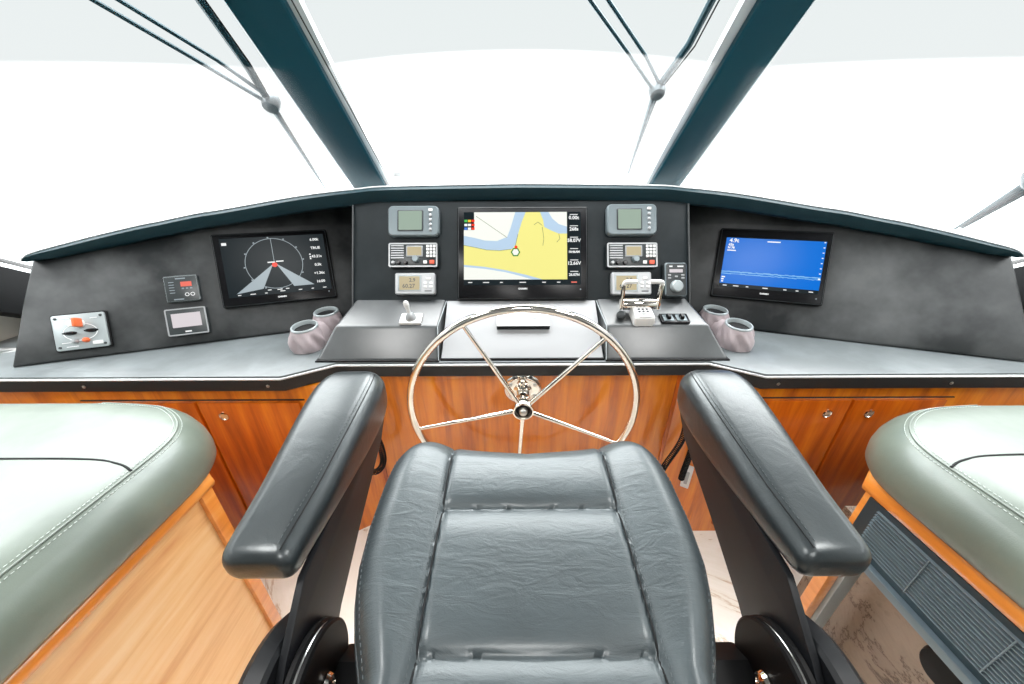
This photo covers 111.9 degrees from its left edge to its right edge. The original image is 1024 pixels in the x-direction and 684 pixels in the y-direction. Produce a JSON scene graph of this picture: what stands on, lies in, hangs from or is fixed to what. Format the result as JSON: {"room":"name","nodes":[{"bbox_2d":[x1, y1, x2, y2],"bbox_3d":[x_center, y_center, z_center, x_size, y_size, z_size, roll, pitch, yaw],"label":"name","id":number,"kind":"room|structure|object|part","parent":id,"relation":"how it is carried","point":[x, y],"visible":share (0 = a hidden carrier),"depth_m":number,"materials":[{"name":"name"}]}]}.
{"room":"control cabin","nodes":[
{"label":"control cabin","id":0,"kind":"room"},
{"bbox_2d":[0,316,20,340],"bbox_3d":[-2.287,0.802,0.716,0.060,1.050,3.800,0,26,0],"label":"wall","id":1,"kind":"structure","parent":0,"point":[9,326],"depth_m":1.55,"materials":[{"name":"beige"}]},
{"bbox_2d":[0,347,15,352],"bbox_3d":[-2.082,0.031,1.415,0.269,0.055,0.060,-13,28,-24],"label":"trim","id":2,"kind":"structure","parent":1,"relation":"attached to","point":[11,349],"depth_m":1.43,"materials":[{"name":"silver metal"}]},
{"bbox_2d":[0,266,29,317],"bbox_3d":[-2.186,-0.187,1.516,0.150,0.533,0.599,0,26,0],"label":"trim","id":3,"kind":"structure","parent":1,"relation":"attached to","point":[13,282],"depth_m":1.47,"materials":[{"name":"black"}]},
{"bbox_2d":[0,258,31,269],"bbox_3d":[-2.121,-0.326,1.532,0.020,0.380,0.550,0,26,0],"label":"trim","id":4,"kind":"structure","parent":1,"relation":"attached to","point":[2,260],"depth_m":1.47,"materials":[{"name":"white"}]},
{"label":"window","id":5,"kind":"structure","parent":1,"relation":"in","visible":0},
{"bbox_2d":[89,0,325,188],"bbox_3d":[-1.136,-0.918,1.121,0.338,0.821,1.508,7,27,15],"label":"windshield wiper","id":6,"kind":"object","parent":5,"relation":"attached to","point":[270,101],"visible":1,"depth_m":1.26,"materials":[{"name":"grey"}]},
{"bbox_3d":[-1.274,-0.999,0.908,0.483,0.472,1.039,0,26,0],"label":"arm","id":7,"kind":"part","parent":6,"relation":"part of","materials":[{"name":"teal"}]},
{"bbox_3d":[-1.233,-1.018,0.920,0.025,0.465,1.065,11,28,22],"label":"arm","id":8,"kind":"part","parent":6,"relation":"part of","materials":[{"name":"teal"}]},
{"bbox_3d":[-1.030,-1.020,1.461,0.038,0.709,0.842,-2,26,-4],"label":"blade","id":9,"kind":"part","parent":6,"relation":"part of","materials":[{"name":"teal"}]},
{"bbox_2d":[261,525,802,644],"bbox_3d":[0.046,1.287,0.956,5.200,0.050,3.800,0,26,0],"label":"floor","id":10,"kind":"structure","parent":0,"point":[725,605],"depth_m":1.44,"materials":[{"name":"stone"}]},
{"bbox_2d":[0,402,281,683],"bbox_3d":[-1.545,1.042,0.344,1.409,0.937,2.146,0,26,0],"label":"settee","id":11,"kind":"object","parent":10,"relation":"on","point":[115,532],"visible":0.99,"depth_m":0.83,"materials":[{"name":"green leather"}]},
{"bbox_3d":[-1.556,0.796,0.193,1.388,0.041,2.088,0,26,0],"label":"rail","id":12,"kind":"part","parent":11,"relation":"part of","materials":[{"name":"brown wood"}]},
{"bbox_3d":[-0.891,0.759,1.153,0.032,0.736,0.038,0,26,0],"label":"corner post","id":13,"kind":"part","parent":11,"relation":"part of","materials":[{"name":"brown wood"}]},
{"bbox_2d":[0,375,1023,530],"bbox_3d":[0.041,0.326,1.928,4.580,0.834,1.012,0,26,0],"label":"base cabinet","id":14,"kind":"object","parent":10,"relation":"on","point":[832,429],"visible":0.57,"depth_m":1.44,"materials":[{"name":"brown wood"}]},
{"bbox_3d":[-1.419,0.552,1.484,0.398,0.705,0.012,0,26,0],"label":"door","id":15,"kind":"part","parent":14,"relation":"part of","materials":[{"name":"brown wood"}]},
{"bbox_3d":[-1.125,0.291,1.350,0.036,0.036,0.005,0,26,0],"label":"knob","id":16,"kind":"part","parent":14,"relation":"part of","materials":[{"name":"silver metal"}]},
{"bbox_3d":[-1.011,0.550,1.484,0.387,0.705,0.012,0,26,0],"label":"door","id":17,"kind":"part","parent":14,"relation":"part of","materials":[{"name":"brown wood"}]},
{"bbox_2d":[0,331,1023,391],"bbox_3d":[0.040,-0.074,1.721,4.580,0.065,1.036,0,26,0],"label":"countertop","id":18,"kind":"structure","parent":14,"relation":"on","point":[775,360],"depth_m":1.32,"materials":[{"name":"plastic"}]},
{"bbox_2d":[288,306,341,353],"bbox_3d":[-0.841,-0.061,1.503,0.144,0.107,0.295,3,26,6],"label":"cup holder","id":19,"kind":"object","parent":18,"relation":"on","point":[305,336],"visible":0.94,"depth_m":1.43,"materials":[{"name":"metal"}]},
{"bbox_2d":[373,440,386,474],"bbox_3d":[-0.599,0.364,1.400,0.154,0.438,0.060,0,26,0],"label":"coiled cord","id":20,"kind":"object","parent":18,"relation":"hanging from","point":[380,468],"visible":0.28,"depth_m":1.44,"materials":[{"name":"black plastic"}]},
{"bbox_3d":[0.041,0.110,1.294,4.560,0.009,0.107,0,26,0],"label":"edge trim","id":21,"kind":"part","parent":18,"relation":"part of","materials":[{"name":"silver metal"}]},
{"bbox_2d":[13,183,1023,366],"bbox_3d":[0.038,-0.454,1.723,3.857,0.618,1.222,0,26,0],"label":"dashboard","id":22,"kind":"object","parent":18,"relation":"on","point":[890,282],"visible":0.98,"depth_m":1.44,"materials":[{"name":"plastic"}]},
{"bbox_2d":[50,310,113,352],"bbox_3d":[-1.689,-0.040,1.358,0.170,0.135,0.074,-9,27,-18],"label":"panel","id":23,"kind":"object","parent":22,"relation":"attached to","point":[72,332],"visible":1,"depth_m":1.35,"materials":[{"name":"silver metal"}]},
{"bbox_3d":[-1.686,-0.072,1.333,0.036,0.036,0.041,-9,2,-18],"label":"knob","id":24,"kind":"part","parent":23,"relation":"part of","materials":[{"name":"orange plastic"}]},
{"bbox_2d":[163,275,202,302],"bbox_3d":[-1.385,-0.224,1.457,0.115,0.104,0.059,-9,27,-18],"label":"panel","id":25,"kind":"object","parent":22,"relation":"attached to","point":[185,288],"visible":1,"depth_m":1.45,"materials":[{"name":"grey plastic"}]},
{"bbox_2d":[164,306,210,336],"bbox_3d":[-1.366,-0.087,1.460,0.140,0.109,0.064,-9,27,-18],"label":"panel","id":26,"kind":"object","parent":22,"relation":"attached to","point":[191,320],"visible":1,"depth_m":1.45,"materials":[{"name":"grey plastic"}]},
{"bbox_2d":[210,230,336,308],"bbox_3d":[-1.060,-0.334,1.562,0.448,0.296,0.153,-9,27,-18],"label":"display","id":27,"kind":"object","parent":22,"relation":"attached to","point":[264,268],"visible":1,"depth_m":1.55,"materials":[{"name":"black glass"}]},
{"bbox_2d":[399,300,422,324],"bbox_3d":[-0.406,-0.123,1.378,0.086,0.095,0.057,0,26,0],"label":"joystick","id":28,"kind":"object","parent":22,"relation":"on","point":[409,318],"visible":1,"depth_m":1.37,"materials":[{"name":"white plastic"}]},
{"bbox_3d":[-0.405,-0.093,1.392,0.086,0.010,0.058,0,46,0],"label":"plate","id":29,"kind":"part","parent":28,"relation":"part of","materials":[{"name":"white plastic"}]},
{"bbox_2d":[388,243,438,267],"bbox_3d":[-0.419,-0.367,1.472,0.206,0.103,0.074,0,26,0],"label":"radio","id":30,"kind":"object","parent":22,"relation":"attached to","point":[400,255],"visible":1,"depth_m":1.46,"materials":[{"name":"grey plastic"}]},
{"bbox_2d":[391,245,403,257],"bbox_3d":[-0.485,-0.381,1.462,0.054,0.056,0.004,0,-1,0],"label":"speaker grille","id":31,"kind":"object","parent":30,"relation":"attached to","point":[391,245],"depth_m":1.46,"materials":[{"name":"white plastic"}]},
{"bbox_3d":[-0.412,-0.385,1.463,0.070,0.047,0.003,0,-1,0],"label":"screen frame","id":32,"kind":"part","parent":30,"relation":"part of","materials":[{"name":"beige plastic"}]},
{"bbox_3d":[-0.406,-0.350,1.455,0.031,0.031,0.018,0,-1,0],"label":"channel knob","id":33,"kind":"part","parent":30,"relation":"part of","materials":[{"name":"grey plastic"}]},
{"bbox_2d":[388,206,439,237],"bbox_3d":[-0.418,-0.513,1.479,0.218,0.125,0.080,0,26,0],"label":"display","id":34,"kind":"object","parent":22,"relation":"attached to","point":[403,221],"visible":1,"depth_m":1.46,"materials":[{"name":"grey plastic"}]},
{"bbox_3d":[-0.430,-0.514,1.463,0.109,0.089,0.003,0,-1,0],"label":"screen frame","id":35,"kind":"part","parent":34,"relation":"part of","materials":[{"name":"grey plastic"}]},
{"bbox_2d":[395,273,435,294],"bbox_3d":[-0.411,-0.246,1.476,0.171,0.091,0.060,0,26,0],"label":"display","id":36,"kind":"object","parent":22,"relation":"attached to","point":[405,283],"visible":1,"depth_m":1.46,"materials":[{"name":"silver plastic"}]},
{"bbox_3d":[-0.433,-0.249,1.463,0.099,0.069,0.002,0,-1,0],"label":"screen frame","id":37,"kind":"part","parent":36,"relation":"part of","materials":[{"name":"beige plastic"}]},
{"bbox_2d":[457,207,587,300],"bbox_3d":[0.045,-0.377,1.478,0.553,0.361,0.198,0,26,0],"label":"display","id":38,"kind":"object","parent":22,"relation":"attached to","point":[504,253],"visible":1,"depth_m":1.47,"materials":[{"name":"dark plastic"},{"name":"glass screen"}]},
{"bbox_2d":[512,249,518,254],"bbox_3d":[0.015,-0.380,1.464,0.029,0.025,0.001,0,-1,0],"label":"marker","id":39,"kind":"object","parent":38,"relation":"in","point":[515,252],"depth_m":1.46,"materials":[{"name":"white"}]},
{"bbox_3d":[0.040,-0.064,1.438,0.632,0.162,0.274,0,26,0],"label":"sloping panel","id":40,"kind":"part","parent":22,"relation":"part of","materials":[{"name":"grey plastic"}]},
{"bbox_2d":[497,313,549,329],"bbox_3d":[0.046,-0.086,1.421,0.214,0.054,0.075,0,26,0],"label":"handle","id":41,"kind":"object","parent":22,"relation":"attached to","point":[513,321],"visible":0.84,"depth_m":1.41,"materials":[{"name":"white plastic"}]},
{"bbox_2d":[610,272,650,295],"bbox_3d":[0.506,-0.247,1.476,0.171,0.095,0.062,0,26,0],"label":"display","id":42,"kind":"object","parent":22,"relation":"attached to","point":[643,288],"visible":0.88,"depth_m":1.46,"materials":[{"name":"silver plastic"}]},
{"bbox_3d":[0.484,-0.250,1.462,0.099,0.072,0.002,0,-1,0],"label":"screen frame","id":43,"kind":"part","parent":42,"relation":"part of","materials":[{"name":"beige plastic"}]},
{"bbox_2d":[605,204,656,236],"bbox_3d":[0.509,-0.519,1.479,0.214,0.128,0.081,0,26,0],"label":"display","id":44,"kind":"object","parent":22,"relation":"attached to","point":[621,220],"visible":1,"depth_m":1.46,"materials":[{"name":"grey plastic"}]},
{"bbox_3d":[0.497,-0.520,1.464,0.107,0.091,0.003,0,-1,0],"label":"screen frame","id":45,"kind":"part","parent":44,"relation":"part of","materials":[{"name":"grey plastic"}]},
{"bbox_2d":[606,242,657,268],"bbox_3d":[0.508,-0.367,1.472,0.212,0.105,0.074,0,26,0],"label":"radio","id":46,"kind":"object","parent":22,"relation":"attached to","point":[618,255],"visible":1,"depth_m":1.46,"materials":[{"name":"grey plastic"}]},
{"bbox_2d":[610,245,622,257],"bbox_3d":[0.441,-0.382,1.462,0.055,0.057,0.004,0,-1,0],"label":"speaker grille","id":47,"kind":"object","parent":46,"relation":"attached to","point":[610,245],"depth_m":1.46,"materials":[{"name":"white plastic"}]},
{"bbox_3d":[0.515,-0.385,1.463,0.072,0.048,0.003,0,-1,0],"label":"screen frame","id":48,"kind":"part","parent":46,"relation":"part of","materials":[{"name":"beige plastic"}]},
{"bbox_3d":[0.521,-0.350,1.454,0.031,0.031,0.018,0,-1,0],"label":"channel knob","id":49,"kind":"part","parent":46,"relation":"part of","materials":[{"name":"grey plastic"}]},
{"bbox_2d":[616,279,664,325],"bbox_3d":[0.506,-0.158,1.364,0.176,0.173,0.102,0,26,0],"label":"throttle control","id":50,"kind":"object","parent":22,"relation":"attached to","point":[641,313],"visible":1,"depth_m":1.37,"materials":[{"name":"white plastic"}]},
{"bbox_3d":[0.436,-0.108,1.386,0.034,0.034,0.034,0,46,0],"label":"trim knob","id":51,"kind":"part","parent":50,"relation":"part of","materials":[{"name":"grey plastic"}]},
{"bbox_3d":[0.437,-0.184,1.377,0.012,0.107,0.038,0,26,0],"label":"lever","id":52,"kind":"part","parent":50,"relation":"part of","materials":[{"name":"silver metal"}]},
{"bbox_3d":[0.585,-0.184,1.377,0.012,0.107,0.038,0,26,0],"label":"lever","id":53,"kind":"part","parent":50,"relation":"part of","materials":[{"name":"silver metal"}]},
{"bbox_2d":[658,313,689,323],"bbox_3d":[0.652,-0.098,1.388,0.112,0.034,0.051,0,26,0],"label":"panel","id":54,"kind":"object","parent":22,"relation":"attached to","point":[668,318],"visible":1,"depth_m":1.38,"materials":[{"name":"black"}]},
{"bbox_3d":[0.626,-0.098,1.386,0.040,0.002,0.036,0,46,0],"label":"switch frame","id":55,"kind":"part","parent":54,"relation":"part of","materials":[{"name":"grey plastic"}]},
{"bbox_3d":[0.678,-0.098,1.386,0.040,0.002,0.036,0,46,0],"label":"switch frame","id":56,"kind":"part","parent":54,"relation":"part of","materials":[{"name":"grey plastic"}]},
{"bbox_2d":[662,263,686,297],"bbox_3d":[0.690,-0.260,1.468,0.094,0.140,0.099,0,26,0],"label":"controller","id":57,"kind":"object","parent":22,"relation":"attached to","point":[674,275],"visible":1,"depth_m":1.45,"materials":[{"name":"grey plastic"}]},
{"bbox_2d":[710,228,834,306],"bbox_3d":[1.155,-0.341,1.556,0.430,0.296,0.153,9,27,18],"label":"display","id":58,"kind":"object","parent":22,"relation":"attached to","point":[775,266],"visible":1,"depth_m":1.54,"materials":[{"name":"black"}]},
{"bbox_2d":[720,237,826,290],"bbox_3d":[1.155,-0.352,1.542,0.379,0.210,0.001,9,2,18],"label":"screen","id":59,"kind":"object","parent":58,"relation":"attached to","point":[787,257],"depth_m":1.54,"materials":[{"name":"blue glass"}]},
{"bbox_2d":[661,427,684,470],"bbox_3d":[0.662,0.375,1.390,0.072,0.457,0.032,10,28,20],"label":"coiled cord","id":60,"kind":"object","parent":18,"relation":"hanging from","point":[677,444],"visible":0.39,"depth_m":1.42,"materials":[{"name":"black plastic"}]},
{"bbox_2d":[698,305,754,351],"bbox_3d":[0.926,-0.068,1.500,0.142,0.107,0.294,-3,26,-6],"label":"cup holder","id":61,"kind":"object","parent":18,"relation":"on","point":[732,334],"visible":0.88,"depth_m":1.43,"materials":[{"name":"metal"}]},
{"bbox_2d":[1014,266,1023,312],"bbox_3d":[2.264,-0.207,1.516,0.150,0.533,0.599,0,26,0],"label":"trim","id":62,"kind":"structure","parent":18,"relation":"on","point":[1019,271],"depth_m":1.49,"materials":[{"name":"black"}]},
{"bbox_2d":[1012,258,1023,264],"bbox_3d":[2.199,-0.345,1.532,0.020,0.380,0.550,0,26,0],"label":"trim","id":63,"kind":"structure","parent":62,"relation":"attached to","point":[1021,260],"depth_m":1.50,"materials":[{"name":"white"}]},
{"bbox_2d":[504,376,540,401],"bbox_3d":[0.044,0.220,1.368,0.154,0.154,0.140,0,26,0],"label":"steering wheel mount","id":64,"kind":"object","parent":14,"relation":"attached to","point":[527,387],"visible":0.59,"depth_m":1.39,"materials":[{"name":"silver metal"}]},
{"bbox_2d":[407,304,639,453],"bbox_3d":[0.041,0.251,1.269,0.845,0.843,0.084,0,26,0],"label":"steering wheel","id":65,"kind":"object","parent":64,"relation":"attached to","point":[522,409],"visible":0.7,"depth_m":1.18,"materials":[{"name":"silver metal"}]},
{"bbox_2d":[680,465,693,488],"bbox_3d":[0.782,0.604,1.547,0.034,0.120,0.020,14,29,28],"label":"clip","id":66,"kind":"object","parent":14,"relation":"attached to","point":[686,482],"visible":0.79,"depth_m":1.54,"materials":[{"name":"white plastic"}]},
{"bbox_2d":[678,450,691,480],"bbox_3d":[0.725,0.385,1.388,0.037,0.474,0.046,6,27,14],"label":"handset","id":67,"kind":"object","parent":66,"relation":"attached to","point":[687,460],"visible":0.41,"depth_m":1.45,"materials":[{"name":"black plastic"}]},
{"bbox_3d":[1.124,0.541,1.484,0.363,0.705,0.012,0,26,0],"label":"door","id":68,"kind":"part","parent":14,"relation":"part of","materials":[{"name":"brown wood"}]},
{"bbox_3d":[1.230,0.281,1.350,0.036,0.036,0.005,0,26,0],"label":"knob","id":69,"kind":"part","parent":14,"relation":"part of","materials":[{"name":"silver metal"}]},
{"bbox_3d":[1.394,0.280,1.350,0.036,0.036,0.005,0,26,0],"label":"knob","id":70,"kind":"part","parent":14,"relation":"part of","materials":[{"name":"silver metal"}]},
{"bbox_3d":[1.495,0.539,1.484,0.355,0.705,0.012,0,26,0],"label":"door","id":71,"kind":"part","parent":14,"relation":"part of","materials":[{"name":"brown wood"}]},
{"bbox_2d":[222,370,871,683],"bbox_3d":[0.055,0.751,0.735,1.070,1.107,0.893,0,26,0],"label":"chair","id":72,"kind":"object","parent":10,"relation":"on","point":[586,566],"visible":1,"depth_m":0.55,"materials":[{"name":"black leather"}]},
{"bbox_2d":[356,441,714,683],"bbox_3d":[0.032,0.427,0.474,0.560,0.195,0.706,0,26,0],"label":"seat cushion","id":73,"kind":"object","parent":72,"relation":"on","point":[586,566],"depth_m":0.50,"materials":[{"name":"black leather"}]},
{"bbox_2d":[797,405,1023,683],"bbox_3d":[1.657,1.034,0.331,1.345,0.937,2.110,0,26,0],"label":"settee","id":74,"kind":"object","parent":10,"relation":"on","point":[939,599],"visible":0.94,"depth_m":0.86,"materials":[{"name":"green leather"}]},
{"bbox_3d":[1.036,0.762,1.137,0.035,0.730,0.036,0,26,0],"label":"corner post","id":75,"kind":"part","parent":74,"relation":"part of","materials":[{"name":"brown wood"}]},
{"bbox_2d":[852,497,1023,683],"bbox_3d":[1.018,0.929,0.185,0.042,0.195,1.880,0,26,0],"label":"grille","id":76,"kind":"object","parent":74,"relation":"attached to","point":[980,643],"depth_m":0.81,"materials":[{"name":"grey"}]},
{"bbox_3d":[1.669,0.787,0.190,1.320,0.048,2.070,0,26,0],"label":"rail","id":77,"kind":"part","parent":74,"relation":"part of","materials":[{"name":"brown wood"}]},
{"bbox_2d":[865,405,1023,609],"bbox_3d":[1.653,0.684,0.168,1.340,0.159,2.100,0,26,0],"label":"cushion","id":78,"kind":"object","parent":74,"relation":"on","point":[957,472],"depth_m":0.82,"materials":[{"name":"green leather"}]},
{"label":"window","id":79,"kind":"structure","parent":0,"visible":0},
{"bbox_2d":[223,0,392,188],"bbox_3d":[-0.837,-1.093,1.490,0.255,1.171,1.480,0,26,0],"label":"window frame","id":80,"kind":"structure","parent":79,"relation":"attached to","point":[272,26],"depth_m":1.42,"materials":[{"name":"teal metal"}]},
{"bbox_2d":[587,0,719,174],"bbox_3d":[0.437,-1.067,1.184,0.602,0.894,1.480,20,32,36],"label":"windshield wiper","id":81,"kind":"object","parent":79,"relation":"attached to","point":[656,88],"visible":1,"depth_m":1.36,"materials":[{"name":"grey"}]},
{"bbox_3d":[0.178,-1.206,1.097,1.139,0.566,0.022,-19,32,-34],"label":"arm","id":82,"kind":"part","parent":81,"relation":"part of","materials":[{"name":"teal"}]},
{"bbox_3d":[0.217,-1.206,1.075,1.094,0.548,0.023,-19,32,-34],"label":"arm","id":83,"kind":"part","parent":81,"relation":"part of","materials":[{"name":"teal"}]},
{"bbox_3d":[0.665,-1.112,1.516,0.087,0.684,0.875,-1,26,-2],"label":"blade","id":84,"kind":"part","parent":81,"relation":"part of","materials":[{"name":"teal"}]},
{"label":"outside","id":85,"kind":"structure","parent":0,"visible":0},
{"bbox_2d":[0,174,1023,272],"bbox_3d":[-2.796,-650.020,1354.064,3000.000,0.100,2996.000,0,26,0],"label":"sea","id":86,"kind":"structure","parent":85,"point":[36,214],"depth_m":71.87,"materials":[{"name":"white liquid"}]},
{"bbox_3d":[2.373,0.782,0.716,0.060,1.050,3.800,0,26,0],"label":"wall","id":87,"kind":"structure","parent":0,"visible":0},
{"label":"window","id":88,"kind":"structure","parent":87,"relation":"in","visible":0},
{"bbox_2d":[643,0,815,185],"bbox_3d":[0.900,-1.100,1.490,0.240,1.171,1.480,0,26,0],"label":"window frame","id":89,"kind":"structure","parent":88,"relation":"attached to","point":[768,25],"depth_m":1.43,"materials":[{"name":"teal metal"}]},
{"bbox_2d":[953,173,1023,229],"bbox_3d":[1.726,-0.710,0.771,0.164,1.052,1.290,13,29,26],"label":"windshield wiper","id":90,"kind":"object","parent":88,"relation":"attached to","point":[1016,193],"visible":1,"depth_m":1.38,"materials":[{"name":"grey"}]},
{"bbox_3d":[1.722,-0.717,0.787,0.061,1.033,1.240,12,28,23],"label":"arm","id":91,"kind":"part","parent":90,"relation":"part of","materials":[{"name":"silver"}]},
{"bbox_3d":[1.669,-0.732,0.772,0.045,1.013,1.253,13,29,26],"label":"arm","id":92,"kind":"part","parent":90,"relation":"part of","materials":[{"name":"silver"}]}
]}

